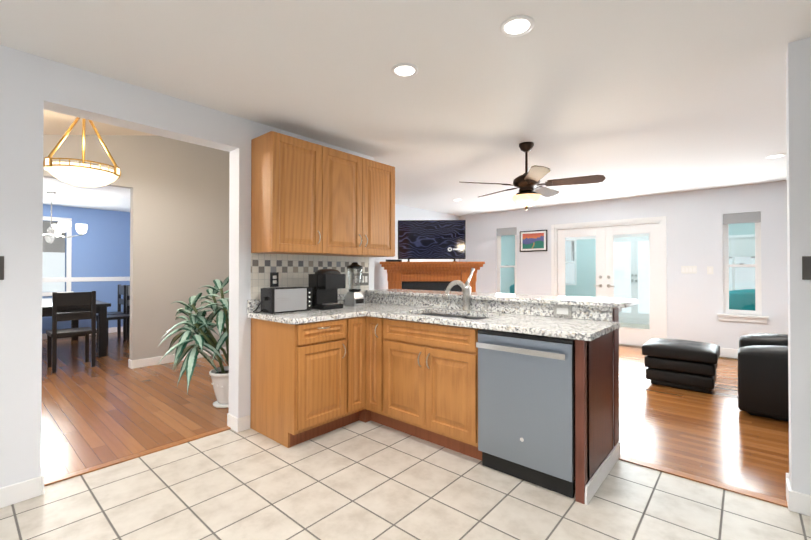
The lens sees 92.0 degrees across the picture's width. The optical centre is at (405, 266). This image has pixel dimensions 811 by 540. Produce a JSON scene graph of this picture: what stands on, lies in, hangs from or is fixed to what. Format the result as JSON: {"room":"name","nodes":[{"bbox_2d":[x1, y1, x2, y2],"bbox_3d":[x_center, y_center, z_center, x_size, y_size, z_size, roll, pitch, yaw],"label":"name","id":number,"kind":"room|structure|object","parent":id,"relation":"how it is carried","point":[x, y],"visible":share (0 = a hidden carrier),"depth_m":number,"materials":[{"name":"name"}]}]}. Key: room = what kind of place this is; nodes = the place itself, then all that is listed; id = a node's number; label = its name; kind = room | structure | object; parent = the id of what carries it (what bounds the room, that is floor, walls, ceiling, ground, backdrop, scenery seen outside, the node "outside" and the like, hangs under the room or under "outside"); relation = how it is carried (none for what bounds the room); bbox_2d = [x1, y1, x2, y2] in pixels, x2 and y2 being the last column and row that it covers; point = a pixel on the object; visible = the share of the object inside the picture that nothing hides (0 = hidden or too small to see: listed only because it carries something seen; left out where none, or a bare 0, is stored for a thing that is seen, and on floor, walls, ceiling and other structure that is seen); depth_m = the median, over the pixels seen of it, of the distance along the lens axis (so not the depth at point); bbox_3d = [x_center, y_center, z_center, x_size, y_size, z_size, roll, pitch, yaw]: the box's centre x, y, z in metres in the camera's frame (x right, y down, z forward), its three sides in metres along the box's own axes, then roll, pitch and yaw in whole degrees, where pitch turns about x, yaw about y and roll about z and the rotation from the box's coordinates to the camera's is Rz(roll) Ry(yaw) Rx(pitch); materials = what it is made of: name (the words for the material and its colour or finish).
{"room":"kitchen","nodes":[
{"label":"kitchen","id":0,"kind":"room"},
{"bbox_2d":[42,204,129,333],"bbox_3d":[-7.132,0.041,6.474,0.150,2.520,6.000,0,-1,41],"label":"wall","id":1,"kind":"structure","parent":0,"point":[101,247],"depth_m":7.61,"materials":[{"name":"blue paint"}]},
{"bbox_2d":[42,216,72,295],"bbox_3d":[-6.693,-0.196,6.890,0.090,1.440,1.300,0,-1,41],"label":"dining room window","id":2,"kind":"structure","parent":1,"relation":"in","point":[68,251],"depth_m":7.29,"materials":[{"name":"white"}]},
{"bbox_2d":[42,277,129,339],"bbox_3d":[-7.118,0.742,6.357,0.018,1.115,5.850,0,-1,41],"label":"baseboard","id":3,"kind":"structure","parent":1,"relation":"attached to","point":[51,279],"depth_m":7.50,"materials":[{"name":"white"}]},
{"bbox_2d":[43,177,129,211],"bbox_3d":[-5.788,-1.189,5.317,3.710,0.080,6.000,0,-1,41],"label":"ceiling","id":4,"kind":"structure","parent":0,"point":[111,198],"depth_m":6.33,"materials":[{"name":"white paint"}]},
{"bbox_2d":[43,192,86,237],"bbox_3d":[-5.391,-0.799,6.005,0.829,0.688,0.798,0,-1,41],"label":"dining chandelier","id":5,"kind":"object","parent":4,"relation":"hanging from","point":[59,228],"visible":0.6,"depth_m":5.98,"materials":[{"name":"white glass"}]},
{"bbox_2d":[43,110,157,135],"bbox_3d":[-3.405,-1.676,3.051,2.865,0.898,5.700,0,-1,41],"label":"ceiling","id":6,"kind":"structure","parent":0,"point":[55,123],"depth_m":4.30,"materials":[{"name":"beige paint"}]},
{"bbox_2d":[43,117,120,186],"bbox_3d":[-2.843,-1.102,3.459,0.537,0.777,0.530,0,-1,41],"label":"pendant light","id":7,"kind":"object","parent":6,"relation":"hanging from","point":[82,174],"visible":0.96,"depth_m":3.33,"materials":[{"name":"white glass"}]},
{"bbox_2d":[43,135,229,359],"bbox_3d":[-4.441,-0.285,3.940,0.120,3.130,5.700,0,-1,41],"label":"wall","id":8,"kind":"structure","parent":0,"point":[179,220],"depth_m":5.25,"materials":[{"name":"grey paint"}]},
{"bbox_2d":[130,347,226,368],"bbox_3d":[-3.054,1.240,5.423,0.013,0.105,1.263,0,-1,41],"label":"baseboard","id":9,"kind":"structure","parent":8,"relation":"attached to","point":[152,361],"depth_m":5.15,"materials":[{"name":"white wood"}]},
{"bbox_2d":[0,45,373,487],"bbox_3d":[-2.261,-0.300,2.047,0.165,3.130,5.700,0,-1,41],"label":"wall","id":10,"kind":"structure","parent":0,"point":[33,87],"depth_m":2.18,"materials":[{"name":"white paint"}]},
{"bbox_2d":[0,256,3,279],"bbox_3d":[-2.153,0.005,2.036,0.008,0.125,0.090,0,-1,41],"label":"outlet","id":11,"kind":"object","parent":10,"relation":"attached to","point":[1,257],"depth_m":2.06,"materials":[{"name":"black plastic"}]},
{"bbox_2d":[0,473,43,507],"bbox_3d":[-3.038,1.204,1.003,0.013,0.105,3.123,0,-1,41],"label":"baseboard","id":12,"kind":"structure","parent":10,"relation":"attached to","point":[34,487],"depth_m":2.11,"materials":[{"name":"white wood"}]},
{"bbox_2d":[227,413,249,426],"bbox_3d":[-1.002,1.225,3.617,0.017,0.105,1.300,0,-1,41],"label":"baseboard","id":13,"kind":"structure","parent":10,"relation":"attached to","point":[232,421],"depth_m":3.06,"materials":[{"name":"white wood"}]},
{"bbox_2d":[270,272,278,286],"bbox_3d":[-1.088,0.105,3.250,0.008,0.120,0.075,0,-1,41],"label":"outlet","id":14,"kind":"object","parent":10,"relation":"attached to","point":[274,276],"depth_m":3.25,"materials":[{"name":"black plastic"}]},
{"bbox_2d":[251,131,330,254],"bbox_3d":[-0.939,-0.562,3.201,0.316,0.902,0.517,0,-1,41],"label":"upper cabinet","id":15,"kind":"object","parent":10,"relation":"attached to","point":[308,198],"depth_m":3.06,"materials":[{"name":"brown wood"}]},
{"bbox_2d":[251,253,368,299],"bbox_3d":[-0.805,0.078,3.588,0.008,0.370,1.283,0,-1,41],"label":"tile backsplash","id":16,"kind":"structure","parent":10,"relation":"attached to","point":[294,270],"depth_m":3.41,"materials":[{"name":"tile"}]},
{"bbox_2d":[324,148,394,256],"bbox_3d":[-0.536,-0.558,3.665,0.316,0.902,0.962,0,-1,41],"label":"upper cabinet","id":17,"kind":"object","parent":10,"relation":"attached to","point":[362,189],"depth_m":3.58,"materials":[{"name":"brown wood"}]},
{"bbox_2d":[353,273,368,285],"bbox_3d":[-0.454,0.127,3.980,0.008,0.122,0.206,0,-1,41],"label":"outlet","id":18,"kind":"object","parent":10,"relation":"attached to","point":[365,281],"depth_m":4.00,"materials":[{"name":"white plastic"}]},
{"bbox_2d":[0,420,810,539],"bbox_3d":[-0.372,1.282,0.393,5.080,0.060,5.700,0,-1,41],"label":"floor","id":19,"kind":"structure","parent":0,"point":[361,480],"depth_m":2.11,"materials":[{"name":"beige tile"}]},
{"bbox_2d":[44,426,787,507],"bbox_3d":[-0.042,1.262,2.189,3.293,0.008,2.625,0,-1,41],"label":"threshold","id":20,"kind":"object","parent":19,"relation":"on","point":[756,495],"depth_m":2.41,"materials":[{"name":"brown wood"}]},
{"bbox_2d":[247,268,637,504],"bbox_3d":[0.209,0.638,2.928,2.391,1.269,1.688,0,-1,41],"label":"kitchen counter","id":21,"kind":"object","parent":19,"relation":"on","point":[519,386],"visible":1,"depth_m":2.69,"materials":[{"name":"brown wood"}]},
{"bbox_2d":[261,287,311,313],"bbox_3d":[-0.962,0.261,3.144,0.177,0.194,0.382,0,-1,41],"label":"toaster","id":22,"kind":"object","parent":21,"relation":"on","point":[274,300],"visible":1,"depth_m":3.06,"materials":[{"name":"silver metal"}]},
{"bbox_2d":[309,269,345,309],"bbox_3d":[-0.677,0.188,3.392,0.237,0.345,0.225,0,-1,41],"label":"coffee maker","id":23,"kind":"object","parent":21,"relation":"on","point":[325,284],"visible":0.98,"depth_m":3.33,"materials":[{"name":"black plastic"}]},
{"bbox_2d":[344,263,364,305],"bbox_3d":[-0.470,0.160,3.732,0.195,0.405,0.152,0,-1,41],"label":"blender","id":24,"kind":"object","parent":21,"relation":"on","point":[354,297],"visible":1,"depth_m":3.70,"materials":[{"name":"silver metal"}]},
{"bbox_2d":[247,293,619,340],"bbox_3d":[0.071,0.325,2.802,2.351,0.138,1.313,0,-1,41],"label":"countertop","id":25,"kind":"structure","parent":21,"relation":"on","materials":[{"name":"stone"}]},
{"bbox_2d":[420,313,486,319],"bbox_3d":[0.344,0.496,3.015,0.724,0.198,0.404,0,-1,41],"label":"sink","id":26,"kind":"object","parent":21,"relation":"in","point":[453,315],"depth_m":3.18,"materials":[{"name":"silver metal"}]},
{"bbox_2d":[443,268,487,312],"bbox_3d":[0.496,0.182,3.113,0.265,0.354,0.342,0,-1,41],"label":"faucet","id":27,"kind":"object","parent":21,"relation":"on","point":[469,303],"depth_m":3.18,"materials":[{"name":"silver metal"}]},
{"bbox_2d":[476,329,574,497],"bbox_3d":[0.862,0.835,2.508,0.588,0.868,0.663,0,-1,41],"label":"dishwasher","id":28,"kind":"object","parent":21,"relation":"in","point":[525,381],"depth_m":2.27,"materials":[{"name":"grey metal"}]},
{"bbox_2d":[553,305,571,316],"bbox_3d":[1.100,0.309,2.744,0.125,0.078,0.008,0,-1,41],"label":"outlet","id":29,"kind":"object","parent":21,"relation":"attached to","point":[562,311],"depth_m":2.74,"materials":[{"name":"white plastic"}]},
{"bbox_2d":[0,0,810,215],"bbox_3d":[0.417,-1.210,2.708,6.900,0.080,10.200,0,-1,41],"label":"ceiling","id":30,"kind":"structure","parent":0,"point":[631,98],"depth_m":2.42,"materials":[{"name":"white paint"}]},
{"bbox_2d":[391,63,418,77],"bbox_3d":[-0.004,-1.168,2.331,0.163,0.007,0.163,0,-1,35],"label":"recessed light","id":31,"kind":"object","parent":30,"relation":"in","point":[403,70],"depth_m":2.33,"materials":[{"name":"white plastic"}]},
{"bbox_2d":[500,15,534,36],"bbox_3d":[0.544,-1.171,1.908,0.163,0.007,0.163,0,-1,32],"label":"recessed light","id":32,"kind":"object","parent":30,"relation":"in","point":[517,26],"depth_m":1.90,"materials":[{"name":"white plastic"}]},
{"bbox_2d":[460,142,605,209],"bbox_3d":[1.178,-0.847,3.725,1.267,0.627,1.231,0,-1,41],"label":"ceiling fan","id":33,"kind":"object","parent":30,"relation":"hanging from","point":[527,195],"visible":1,"depth_m":3.60,"materials":[{"name":"brown wood"}]},
{"bbox_2d":[765,154,786,158],"bbox_3d":[3.864,-1.154,4.084,0.163,0.007,0.163,0,-1,32],"label":"recessed light","id":34,"kind":"object","parent":30,"relation":"in","point":[776,155],"depth_m":4.08,"materials":[{"name":"white"}]},
{"bbox_2d":[41,332,788,500],"bbox_3d":[-1.395,1.313,4.262,11.700,0.060,10.200,0,-1,41],"label":"floor","id":35,"kind":"structure","parent":0,"point":[111,406],"depth_m":3.29,"materials":[{"name":"brown wood"}]},
{"bbox_2d":[46,291,96,372],"bbox_3d":[-4.309,0.799,5.048,0.435,0.980,0.440,0,-1,41],"label":"dining chair","id":36,"kind":"object","parent":35,"relation":"on","point":[54,334],"visible":1,"depth_m":4.96,"materials":[{"name":"black wood"}]},
{"bbox_2d":[42,298,110,356],"bbox_3d":[-5.432,0.914,5.984,2.150,0.765,1.060,0,-1,41],"label":"dining table","id":37,"kind":"object","parent":35,"relation":"on","point":[101,308],"visible":0.33,"depth_m":5.63,"materials":[{"name":"black wood"}]},
{"bbox_2d":[96,285,125,342],"bbox_3d":[-5.326,0.815,7.029,0.440,0.980,0.435,0,-1,41],"label":"dining chair","id":38,"kind":"object","parent":35,"relation":"on","point":[121,289],"visible":0.65,"depth_m":7.04,"materials":[{"name":"black wood"}]},
{"bbox_2d":[107,285,129,346],"bbox_3d":[-4.904,0.812,6.662,0.440,0.980,0.435,0,-1,41],"label":"dining chair","id":39,"kind":"object","parent":35,"relation":"on","point":[126,316],"visible":0.35,"depth_m":6.88,"materials":[{"name":"black wood"}]},
{"bbox_2d":[158,276,228,407],"bbox_3d":[-1.835,0.678,3.668,0.866,1.201,0.968,0,-1,41],"label":"potted plant","id":40,"kind":"object","parent":35,"relation":"on","point":[201,324],"visible":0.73,"depth_m":3.54,"materials":[{"name":"green plant"}]},
{"bbox_2d":[380,262,484,291],"bbox_3d":[0.433,0.608,6.492,1.677,1.383,0.470,0,0,2],"label":"fireplace mantel","id":41,"kind":"object","parent":35,"relation":"on","point":[438,276],"visible":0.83,"depth_m":6.38,"materials":[{"name":"brown wood"}]},
{"bbox_2d":[386,260,401,261],"bbox_3d":[-0.190,-0.103,6.436,0.260,0.035,0.180,0,0,2],"label":"box","id":42,"kind":"object","parent":41,"relation":"on","point":[393,260],"visible":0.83,"depth_m":6.35,"materials":[{"name":"black plastic"}]},
{"bbox_2d":[398,220,465,261],"bbox_3d":[0.433,-0.430,6.503,1.120,0.690,0.230,0,0,2],"label":"television","id":43,"kind":"object","parent":41,"relation":"on","point":[431,239],"visible":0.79,"depth_m":6.48,"materials":[{"name":"black plastic"}]},
{"bbox_2d":[642,338,719,392],"bbox_3d":[3.022,1.050,4.294,0.650,0.467,0.580,0,-1,41],"label":"ottoman","id":44,"kind":"object","parent":35,"relation":"on","point":[685,364],"visible":1,"depth_m":4.10,"materials":[{"name":"black leather"}]},
{"bbox_2d":[719,357,737,359],"bbox_3d":[4.583,1.289,5.486,0.320,0.008,0.110,0,-1,41],"label":"floor vent","id":45,"kind":"object","parent":35,"relation":"in","point":[728,358],"visible":0.73,"depth_m":5.50,"materials":[{"name":"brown wood"}]},
{"bbox_2d":[738,334,788,421],"bbox_3d":[3.609,0.838,3.468,1.000,0.878,1.120,0,-1,41],"label":"leather armchair","id":46,"kind":"object","parent":35,"relation":"on","point":[762,375],"visible":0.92,"depth_m":3.29,"materials":[{"name":"black leather"}]},
{"bbox_2d":[374,204,458,289],"bbox_3d":[-0.262,0.085,7.063,0.150,2.440,4.500,0,-1,41],"label":"wall","id":47,"kind":"structure","parent":0,"point":[402,212],"depth_m":7.20,"materials":[{"name":"white paint"}]},
{"bbox_2d":[459,181,787,348],"bbox_3d":[3.712,0.081,6.491,6.900,2.440,0.150,0,-1,41],"label":"wall","id":48,"kind":"structure","parent":0,"point":[694,226],"depth_m":5.89,"materials":[{"name":"white paint"}]},
{"bbox_2d":[497,227,516,293],"bbox_3d":[2.046,0.009,7.883,0.580,1.595,0.155,0,-1,41],"label":"window","id":49,"kind":"structure","parent":48,"relation":"in","point":[506,231],"depth_m":7.92,"materials":[{"name":"white"}]},
{"bbox_2d":[520,230,547,251],"bbox_3d":[2.443,-0.496,7.482,0.540,0.400,0.024,0,-1,41],"label":"picture frame","id":50,"kind":"object","parent":48,"relation":"attached to","point":[534,240],"visible":0.96,"depth_m":7.46,"materials":[{"name":"multicoloured paper"}]},
{"bbox_2d":[523,233,543,248],"bbox_3d":[2.435,-0.496,7.473,0.420,0.290,0.001,0,-1,41],"label":"art","id":51,"kind":"object","parent":50,"relation":"attached to","point":[530,240],"depth_m":7.47},
{"bbox_2d":[551,216,666,346],"bbox_3d":[3.424,0.258,6.715,1.790,2.090,0.188,0,-1,41],"label":"french door","id":52,"kind":"structure","parent":48,"relation":"attached to","point":[609,231],"depth_m":6.51,"materials":[{"name":"white"}]},
{"bbox_2d":[681,266,696,273],"bbox_3d":[4.272,0.041,5.900,0.190,0.115,0.008,0,-1,41],"label":"outlet","id":53,"kind":"object","parent":48,"relation":"attached to","point":[684,269],"depth_m":5.90,"materials":[{"name":"white plastic"}]},
{"bbox_2d":[707,266,712,273],"bbox_3d":[4.465,0.050,5.733,0.072,0.115,0.008,0,-1,41],"label":"outlet","id":54,"kind":"object","parent":48,"relation":"attached to","point":[709,268],"depth_m":5.73,"materials":[{"name":"white plastic"}]},
{"bbox_2d":[719,348,737,358],"bbox_3d":[5.161,1.224,5.115,2.920,0.130,0.013,0,-1,41],"label":"baseboard","id":55,"kind":"structure","parent":48,"relation":"attached to","point":[724,352],"depth_m":5.58,"materials":[{"name":"white"}]},
{"bbox_2d":[717,211,768,322],"bbox_3d":[4.753,0.001,5.531,0.550,1.535,0.155,0,-1,41],"label":"window","id":56,"kind":"structure","parent":48,"relation":"in","point":[728,314],"depth_m":5.52,"materials":[{"name":"white"}]},
{"bbox_2d":[501,223,754,296],"bbox_3d":[3.518,0.083,6.763,6.250,2.440,0.006,0,-1,41],"label":"wall","id":57,"kind":"structure","parent":0,"point":[580,264],"depth_m":7.05,"materials":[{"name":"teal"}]},
{"bbox_2d":[565,234,754,324],"bbox_3d":[5.631,0.295,8.889,5.050,2.050,0.110,0,-1,41],"label":"door frame","id":58,"kind":"structure","parent":57,"relation":"attached to","point":[632,264],"depth_m":9.10,"materials":[{"name":"white"}]},
{"bbox_2d":[620,323,649,328],"bbox_3d":[4.533,1.342,7.921,6.250,0.060,3.100,0,-1,41],"label":"floor","id":59,"kind":"structure","parent":0,"point":[627,325],"depth_m":8.67,"materials":[{"name":"beige"}]},
{"bbox_2d":[509,284,514,293],"bbox_3d":[2.945,0.840,8.956,1.120,0.962,1.050,0,-1,41],"label":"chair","id":60,"kind":"object","parent":59,"relation":"on","point":[512,286],"depth_m":8.87,"materials":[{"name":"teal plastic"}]},
{"bbox_2d":[729,289,754,310],"bbox_3d":[5.682,0.818,6.312,1.120,0.962,1.050,0,-1,41],"label":"chair","id":61,"kind":"object","parent":59,"relation":"on","point":[747,292],"depth_m":6.08,"materials":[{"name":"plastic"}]},
{"bbox_2d":[612,37,810,494],"bbox_3d":[1.547,0.049,2.520,4.960,2.440,0.186,0,-1,41],"label":"wall","id":62,"kind":"structure","parent":0,"point":[798,95],"depth_m":2.02,"materials":[{"name":"white paint"}]},
{"bbox_2d":[786,473,790,486],"bbox_3d":[2.791,1.196,1.558,1.833,0.130,0.017,0,-1,41],"label":"baseboard","id":63,"kind":"structure","parent":62,"relation":"attached to","point":[787,474],"depth_m":2.13,"materials":[{"name":"white wood"}]},
{"bbox_2d":[786,486,810,516],"bbox_3d":[2.687,1.208,1.438,1.833,0.105,0.017,0,-1,41],"label":"baseboard","id":64,"kind":"structure","parent":62,"relation":"attached to","point":[798,502],"depth_m":2.01,"materials":[{"name":"white wood"}]},
{"bbox_2d":[802,256,810,279],"bbox_3d":[2.099,0.005,1.960,0.160,0.120,0.008,0,-1,41],"label":"light switch","id":65,"kind":"object","parent":62,"relation":"attached to","point":[806,260],"depth_m":2.00,"materials":[{"name":"black plastic"}]},
{"label":"outside","id":66,"kind":"structure","parent":0,"visible":0},
{"bbox_2d":[42,221,754,291],"bbox_3d":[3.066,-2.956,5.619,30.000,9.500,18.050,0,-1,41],"label":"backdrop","id":67,"kind":"structure","parent":66,"point":[54,257],"depth_m":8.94,"materials":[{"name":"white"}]}
]}

